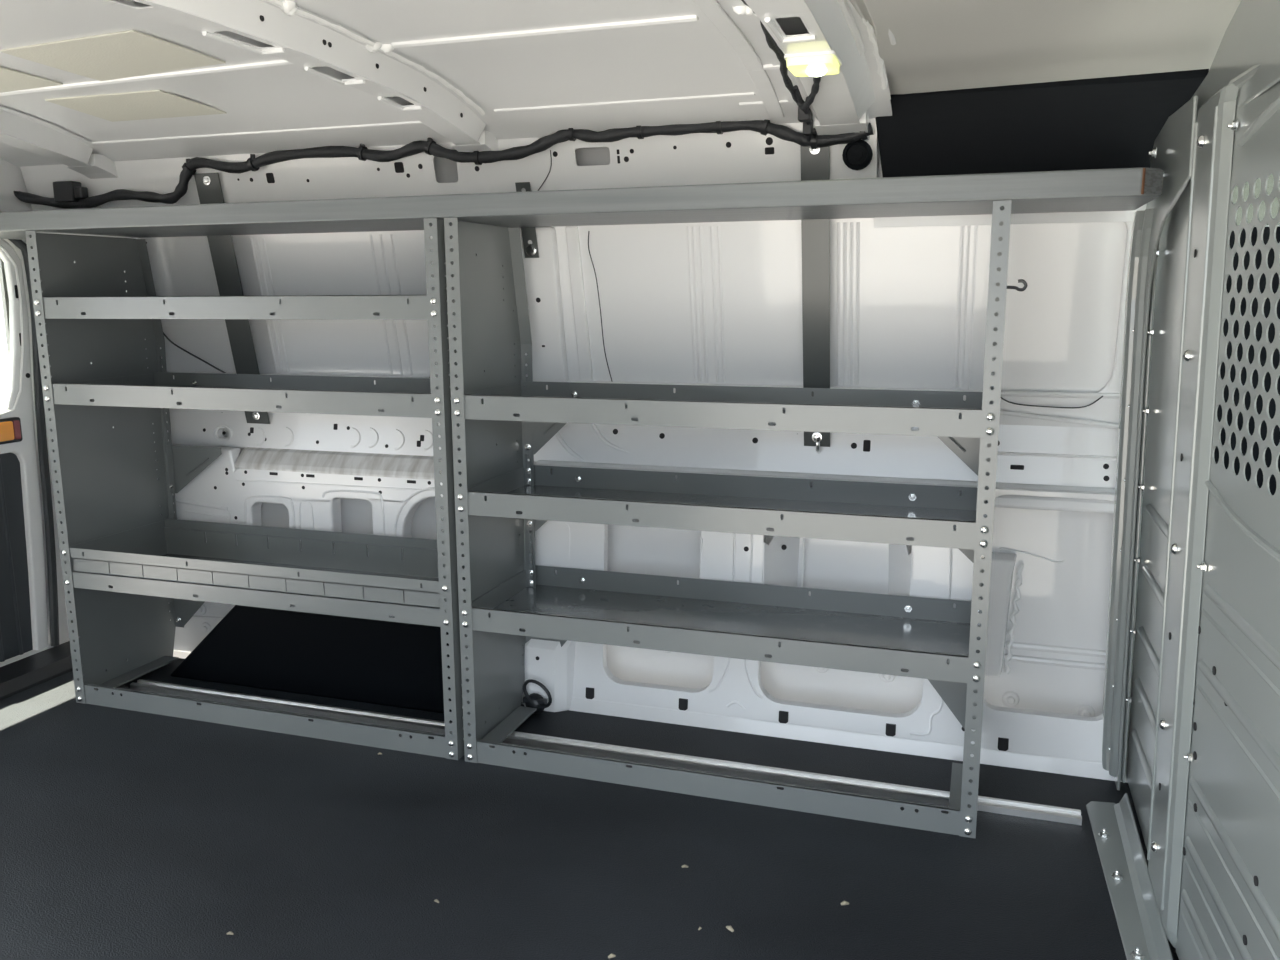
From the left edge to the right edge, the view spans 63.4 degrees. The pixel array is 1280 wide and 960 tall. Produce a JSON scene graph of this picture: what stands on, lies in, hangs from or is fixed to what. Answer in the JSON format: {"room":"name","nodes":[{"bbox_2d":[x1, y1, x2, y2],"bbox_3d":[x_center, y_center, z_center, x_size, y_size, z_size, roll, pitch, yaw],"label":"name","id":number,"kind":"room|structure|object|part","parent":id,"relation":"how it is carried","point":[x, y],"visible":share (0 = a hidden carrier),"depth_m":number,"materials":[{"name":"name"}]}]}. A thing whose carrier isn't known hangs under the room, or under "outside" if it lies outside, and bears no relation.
{"room":"vehicle interior","nodes":[
{"label":"vehicle interior","id":0,"kind":"room"},
{"bbox_2d":[0,158,69,666],"bbox_3d":[-1.951,0.062,2.237,0.050,1.740,1.900,3,11,18],"label":"wall","id":1,"kind":"structure","parent":0,"point":[11,177],"depth_m":2.92,"materials":[{"name":"white metal"}]},
{"bbox_2d":[0,239,58,661],"bbox_3d":[-1.847,0.018,2.564,0.072,1.361,0.900,3,11,18],"label":"door","id":2,"kind":"structure","parent":1,"relation":"in","point":[23,601],"depth_m":2.90,"materials":[{"name":"white paint"}]},
{"bbox_3d":[-1.864,-0.062,2.594,0.012,1.215,0.825,3,11,18],"label":"panel","id":3,"kind":"part","parent":2,"relation":"part of","materials":[{"name":"white paint"}]},
{"bbox_3d":[-1.840,0.263,2.638,0.016,0.620,0.690,3,11,18],"label":"trim panel","id":4,"kind":"part","parent":2,"relation":"part of","materials":[{"name":"grey plastic"}]},
{"bbox_2d":[0,641,1178,959],"bbox_3d":[-0.160,0.838,1.720,3.710,0.278,1.800,3,11,18],"label":"floor","id":5,"kind":"structure","parent":0,"point":[125,834],"depth_m":1.91,"materials":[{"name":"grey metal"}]},
{"bbox_3d":[-1.851,0.635,2.244,0.154,0.048,1.740,3,11,18],"label":"sill plate","id":6,"kind":"part","parent":5,"relation":"part of","materials":[{"name":"black plastic"}]},
{"bbox_2d":[25,218,514,759],"bbox_3d":[-0.864,-0.013,2.535,1.086,1.168,0.383,3,11,18],"label":"shelving unit","id":7,"kind":"object","parent":5,"relation":"on","point":[128,561],"visible":0.86,"depth_m":2.55,"materials":[{"name":"silver metal"}]},
{"bbox_3d":[-1.423,-0.008,2.527,0.030,1.168,0.002,3,11,18],"label":"post","id":8,"kind":"part","parent":7,"relation":"part of","materials":[{"name":"grey metal"}]},
{"bbox_3d":[-1.377,-0.040,2.707,0.002,1.166,0.374,3,11,18],"label":"panel","id":9,"kind":"part","parent":7,"relation":"part of","materials":[{"name":"grey metal"}]},
{"bbox_3d":[-1.311,-0.111,2.852,0.030,1.074,0.040,3,11,18],"label":"post","id":10,"kind":"part","parent":7,"relation":"part of","materials":[{"name":"grey metal"}]},
{"bbox_3d":[-0.869,-0.411,2.452,1.080,0.051,0.344,3,11,18],"label":"shelf","id":11,"kind":"part","parent":7,"relation":"part of","materials":[{"name":"grey metal"}]},
{"bbox_3d":[-0.867,-0.211,2.492,1.080,0.051,0.350,3,11,18],"label":"shelf","id":12,"kind":"part","parent":7,"relation":"part of","materials":[{"name":"grey metal"}]},
{"bbox_2d":[61,519,449,626],"bbox_3d":[-0.863,0.213,2.573,1.080,0.102,0.378,3,11,18],"label":"shelf","id":13,"kind":"object","parent":7,"relation":"on","point":[168,558],"depth_m":2.54,"materials":[{"name":"silver metal"}]},
{"bbox_3d":[-0.917,0.568,2.468,1.080,0.051,0.008,3,11,18],"label":"rail","id":14,"kind":"part","parent":7,"relation":"part of","materials":[{"name":"grey metal"}]},
{"bbox_3d":[-0.421,0.046,2.199,0.030,1.168,0.002,3,11,18],"label":"post","id":15,"kind":"part","parent":7,"relation":"part of","materials":[{"name":"grey metal"}]},
{"bbox_3d":[-0.348,0.016,2.369,0.002,1.166,0.374,3,11,18],"label":"panel","id":16,"kind":"part","parent":7,"relation":"part of","materials":[{"name":"grey metal"}]},
{"bbox_2d":[0,167,1163,239],"bbox_3d":[-0.411,-0.583,2.264,2.770,0.045,0.345,3,11,18],"label":"shelf","id":17,"kind":"object","parent":7,"relation":"on","point":[1116,189],"visible":0.9,"depth_m":2.01,"materials":[{"name":"grey metal"}]},
{"bbox_2d":[170,605,461,712],"bbox_3d":[-0.807,0.406,2.699,0.961,0.285,0.137,3,11,18],"label":"wheel well cover","id":18,"kind":"object","parent":5,"relation":"on","point":[388,663],"visible":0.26,"depth_m":2.63,"materials":[{"name":"black plastic"}]},
{"bbox_2d":[226,752,848,957],"bbox_3d":[-0.180,0.697,1.854,1.080,0.007,0.658,3,11,18],"label":"crumbs","id":19,"kind":"object","parent":5,"relation":"on","point":[729,928],"visible":1,"depth_m":1.68,"materials":[{"name":"beige"}]},
{"bbox_2d":[130,679,1081,824],"bbox_3d":[-0.236,0.597,2.382,2.310,0.015,0.046,3,11,18],"label":"trim strip","id":20,"kind":"object","parent":5,"relation":"on","point":[881,789],"visible":1,"depth_m":2.28,"materials":[{"name":"silver metal"}]},
{"bbox_2d":[444,200,1011,838],"bbox_3d":[0.177,0.044,2.188,1.077,1.168,0.372,3,11,18],"label":"shelving unit","id":21,"kind":"object","parent":5,"relation":"on","point":[501,417],"visible":1,"depth_m":2.20,"materials":[{"name":"silver metal"}]},
{"bbox_3d":[-0.377,0.048,2.184,0.030,1.168,0.002,3,11,18],"label":"post","id":22,"kind":"part","parent":21,"relation":"part of","materials":[{"name":"grey metal"}]},
{"bbox_3d":[-0.336,0.019,2.349,0.002,1.166,0.344,3,11,18],"label":"panel","id":23,"kind":"part","parent":21,"relation":"part of","materials":[{"name":"grey metal"}]},
{"bbox_3d":[-0.276,-0.049,2.474,0.030,1.074,0.054,3,11,18],"label":"post","id":24,"kind":"part","parent":21,"relation":"part of","materials":[{"name":"grey metal"}]},
{"bbox_3d":[0.125,0.624,2.126,1.071,0.051,0.008,3,11,18],"label":"rail","id":25,"kind":"part","parent":21,"relation":"part of","materials":[{"name":"grey metal"}]},
{"bbox_3d":[0.179,0.293,2.238,1.071,0.051,0.364,3,11,18],"label":"shelf","id":26,"kind":"part","parent":21,"relation":"part of","materials":[{"name":"grey metal"}]},
{"bbox_3d":[0.176,0.045,2.185,1.071,0.051,0.348,3,11,18],"label":"shelf","id":27,"kind":"part","parent":21,"relation":"part of","materials":[{"name":"grey metal"}]},
{"bbox_3d":[0.172,-0.154,2.142,1.071,0.051,0.334,3,11,18],"label":"shelf","id":28,"kind":"part","parent":21,"relation":"part of","materials":[{"name":"grey metal"}]},
{"bbox_3d":[0.617,0.102,1.858,0.030,1.168,0.002,3,11,18],"label":"post","id":29,"kind":"part","parent":21,"relation":"part of","materials":[{"name":"grey metal"}]},
{"bbox_3d":[0.717,0.005,2.148,0.030,1.074,0.054,3,11,18],"label":"post","id":30,"kind":"part","parent":21,"relation":"part of","materials":[{"name":"grey metal"}]},
{"bbox_2d":[1007,279,1027,290],"bbox_3d":[0.643,-0.333,1.772,0.036,0.021,0.008,6,12,32],"label":"wire hook","id":31,"kind":"object","parent":21,"relation":"attached to","point":[1024,282],"visible":1,"depth_m":1.77,"materials":[{"name":"black metal"}]},
{"bbox_2d":[1086,0,1279,959],"bbox_3d":[0.753,0.073,1.290,0.118,1.424,1.752,3,11,16],"label":"bulkhead","id":32,"kind":"object","parent":5,"relation":"on","point":[1202,771],"visible":0.98,"depth_m":1.46,"materials":[{"name":"grey metal"}]},
{"bbox_3d":[0.914,0.043,1.806,0.028,1.240,0.510,3,11,18],"label":"wing panel","id":33,"kind":"part","parent":32,"relation":"part of","materials":[{"name":"grey metal"}]},
{"bbox_3d":[0.673,0.186,0.976,0.028,1.255,1.045,2,11,14],"label":"panel","id":34,"kind":"part","parent":32,"relation":"part of","materials":[{"name":"grey metal"}]},
{"bbox_2d":[0,0,1209,178],"bbox_3d":[-0.181,-0.655,1.491,3.860,0.173,2.010,3,11,18],"label":"ceiling","id":35,"kind":"structure","parent":0,"point":[86,86],"depth_m":1.97,"materials":[{"name":"white paint"}]},
{"bbox_2d":[742,0,820,141],"bbox_3d":[0.255,-0.680,1.736,0.076,0.114,0.809,3,11,16],"label":"cable","id":36,"kind":"object","parent":35,"relation":"hanging from","point":[804,112],"visible":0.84,"depth_m":1.91,"materials":[{"name":"black plastic"}]},
{"bbox_2d":[784,50,841,76],"bbox_3d":[0.290,-0.691,1.733,0.084,0.028,0.104,3,11,18],"label":"recessed light","id":37,"kind":"object","parent":35,"relation":"in","point":[815,64],"visible":1,"depth_m":1.70,"materials":[{"name":"white paint"}]},
{"bbox_2d":[849,0,1240,94],"bbox_3d":[0.883,-0.621,1.089,1.387,0.058,1.638,3,11,18],"label":"headliner","id":38,"kind":"object","parent":35,"relation":"attached to","point":[941,45],"visible":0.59,"depth_m":1.73,"materials":[{"name":"grey"}]},
{"bbox_2d":[20,118,1279,782],"bbox_3d":[0.109,-0.006,2.466,3.850,1.770,0.240,3,11,18],"label":"wall","id":39,"kind":"structure","parent":0,"point":[695,303],"depth_m":2.40,"materials":[{"name":"white metal"}]},
{"bbox_2d":[194,172,269,423],"bbox_3d":[-1.077,-0.466,2.741,0.074,0.654,0.138,3,11,18],"label":"strap","id":40,"kind":"object","parent":39,"relation":"attached to","point":[208,185],"visible":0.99,"depth_m":2.72,"materials":[{"name":"grey metal"}]},
{"bbox_3d":[-0.960,0.218,2.857,1.440,0.600,0.057,3,11,18],"label":"wheel housing panel","id":41,"kind":"part","parent":39,"relation":"part of","materials":[{"name":"white paint"}]},
{"bbox_2d":[14,120,873,208],"bbox_3d":[-0.613,-0.744,2.447,2.283,0.142,0.046,3,11,18],"label":"harness","id":42,"kind":"object","parent":39,"relation":"attached to","point":[67,194],"visible":0.97,"depth_m":2.39,"materials":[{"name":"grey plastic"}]},
{"bbox_3d":[-0.591,-0.704,2.489,2.275,0.201,0.051,3,11,18],"label":"roof rail","id":43,"kind":"part","parent":39,"relation":"part of","materials":[{"name":"white metal"}]},
{"bbox_2d":[515,182,538,257],"bbox_3d":[-0.261,-0.602,2.405,0.036,0.168,0.046,3,11,18],"label":"wall bracket","id":44,"kind":"object","parent":39,"relation":"attached to","point":[528,233],"visible":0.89,"depth_m":2.42,"materials":[{"name":"grey metal"}]},
{"bbox_2d":[523,679,551,713],"bbox_3d":[-0.249,0.530,2.534,0.080,0.097,0.032,3,11,18],"label":"ring","id":45,"kind":"object","parent":39,"relation":"attached to","point":[534,700],"visible":0.98,"depth_m":2.53,"materials":[{"name":"black plastic"}]},
{"bbox_3d":[-0.281,-0.151,2.617,2.840,0.206,0.044,3,11,18],"label":"belt rail","id":46,"kind":"part","parent":39,"relation":"part of","materials":[{"name":"white metal"}]},
{"bbox_2d":[801,146,829,453],"bbox_3d":[0.384,-0.383,2.262,0.060,0.676,0.140,3,11,18],"label":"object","id":47,"kind":"structure","parent":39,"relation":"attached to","point":[815,163],"depth_m":2.25,"materials":[{"name":"grey metal"}]},
{"bbox_3d":[0.378,0.281,2.384,1.400,0.570,0.082,3,11,18],"label":"panel","id":48,"kind":"part","parent":39,"relation":"part of","materials":[{"name":"white paint"}]},
{"bbox_2d":[842,140,872,169],"bbox_3d":[0.444,-0.664,2.115,0.060,0.060,0.020,3,11,18],"label":"grommet","id":49,"kind":"object","parent":39,"relation":"attached to","point":[857,155],"visible":1,"depth_m":2.11,"materials":[{"name":"black plastic"}]},
{"bbox_2d":[875,69,1208,176],"bbox_3d":[0.760,-0.684,2.024,0.608,0.210,0.044,3,11,18],"label":"cover","id":50,"kind":"object","parent":39,"relation":"attached to","point":[1105,122],"visible":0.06,"depth_m":2.01,"materials":[{"name":"black plastic"}]},
{"bbox_3d":[0.880,-0.350,2.149,0.365,0.390,0.084,3,11,18],"label":"panel frame","id":51,"kind":"part","parent":39,"relation":"part of","materials":[{"name":"white paint"}]},
{"bbox_2d":[1233,174,1279,225],"bbox_3d":[1.487,-0.626,2.003,0.790,0.320,0.004,3,11,18],"label":"window","id":52,"kind":"structure","parent":39,"relation":"in","point":[1274,210],"depth_m":2.09,"materials":[{"name":"green glass"}]},
{"bbox_2d":[1214,226,1279,494],"bbox_3d":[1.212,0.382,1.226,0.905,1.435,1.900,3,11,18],"label":"window panel","id":53,"kind":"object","parent":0,"point":[1275,282],"depth_m":2.02,"materials":[{"name":"grey painted metal"}]},
{"label":"outside","id":54,"kind":"structure","parent":0,"visible":0},
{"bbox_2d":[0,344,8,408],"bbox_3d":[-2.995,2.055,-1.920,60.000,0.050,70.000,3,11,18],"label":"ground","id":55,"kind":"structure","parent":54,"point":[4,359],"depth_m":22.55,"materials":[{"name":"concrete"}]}
]}

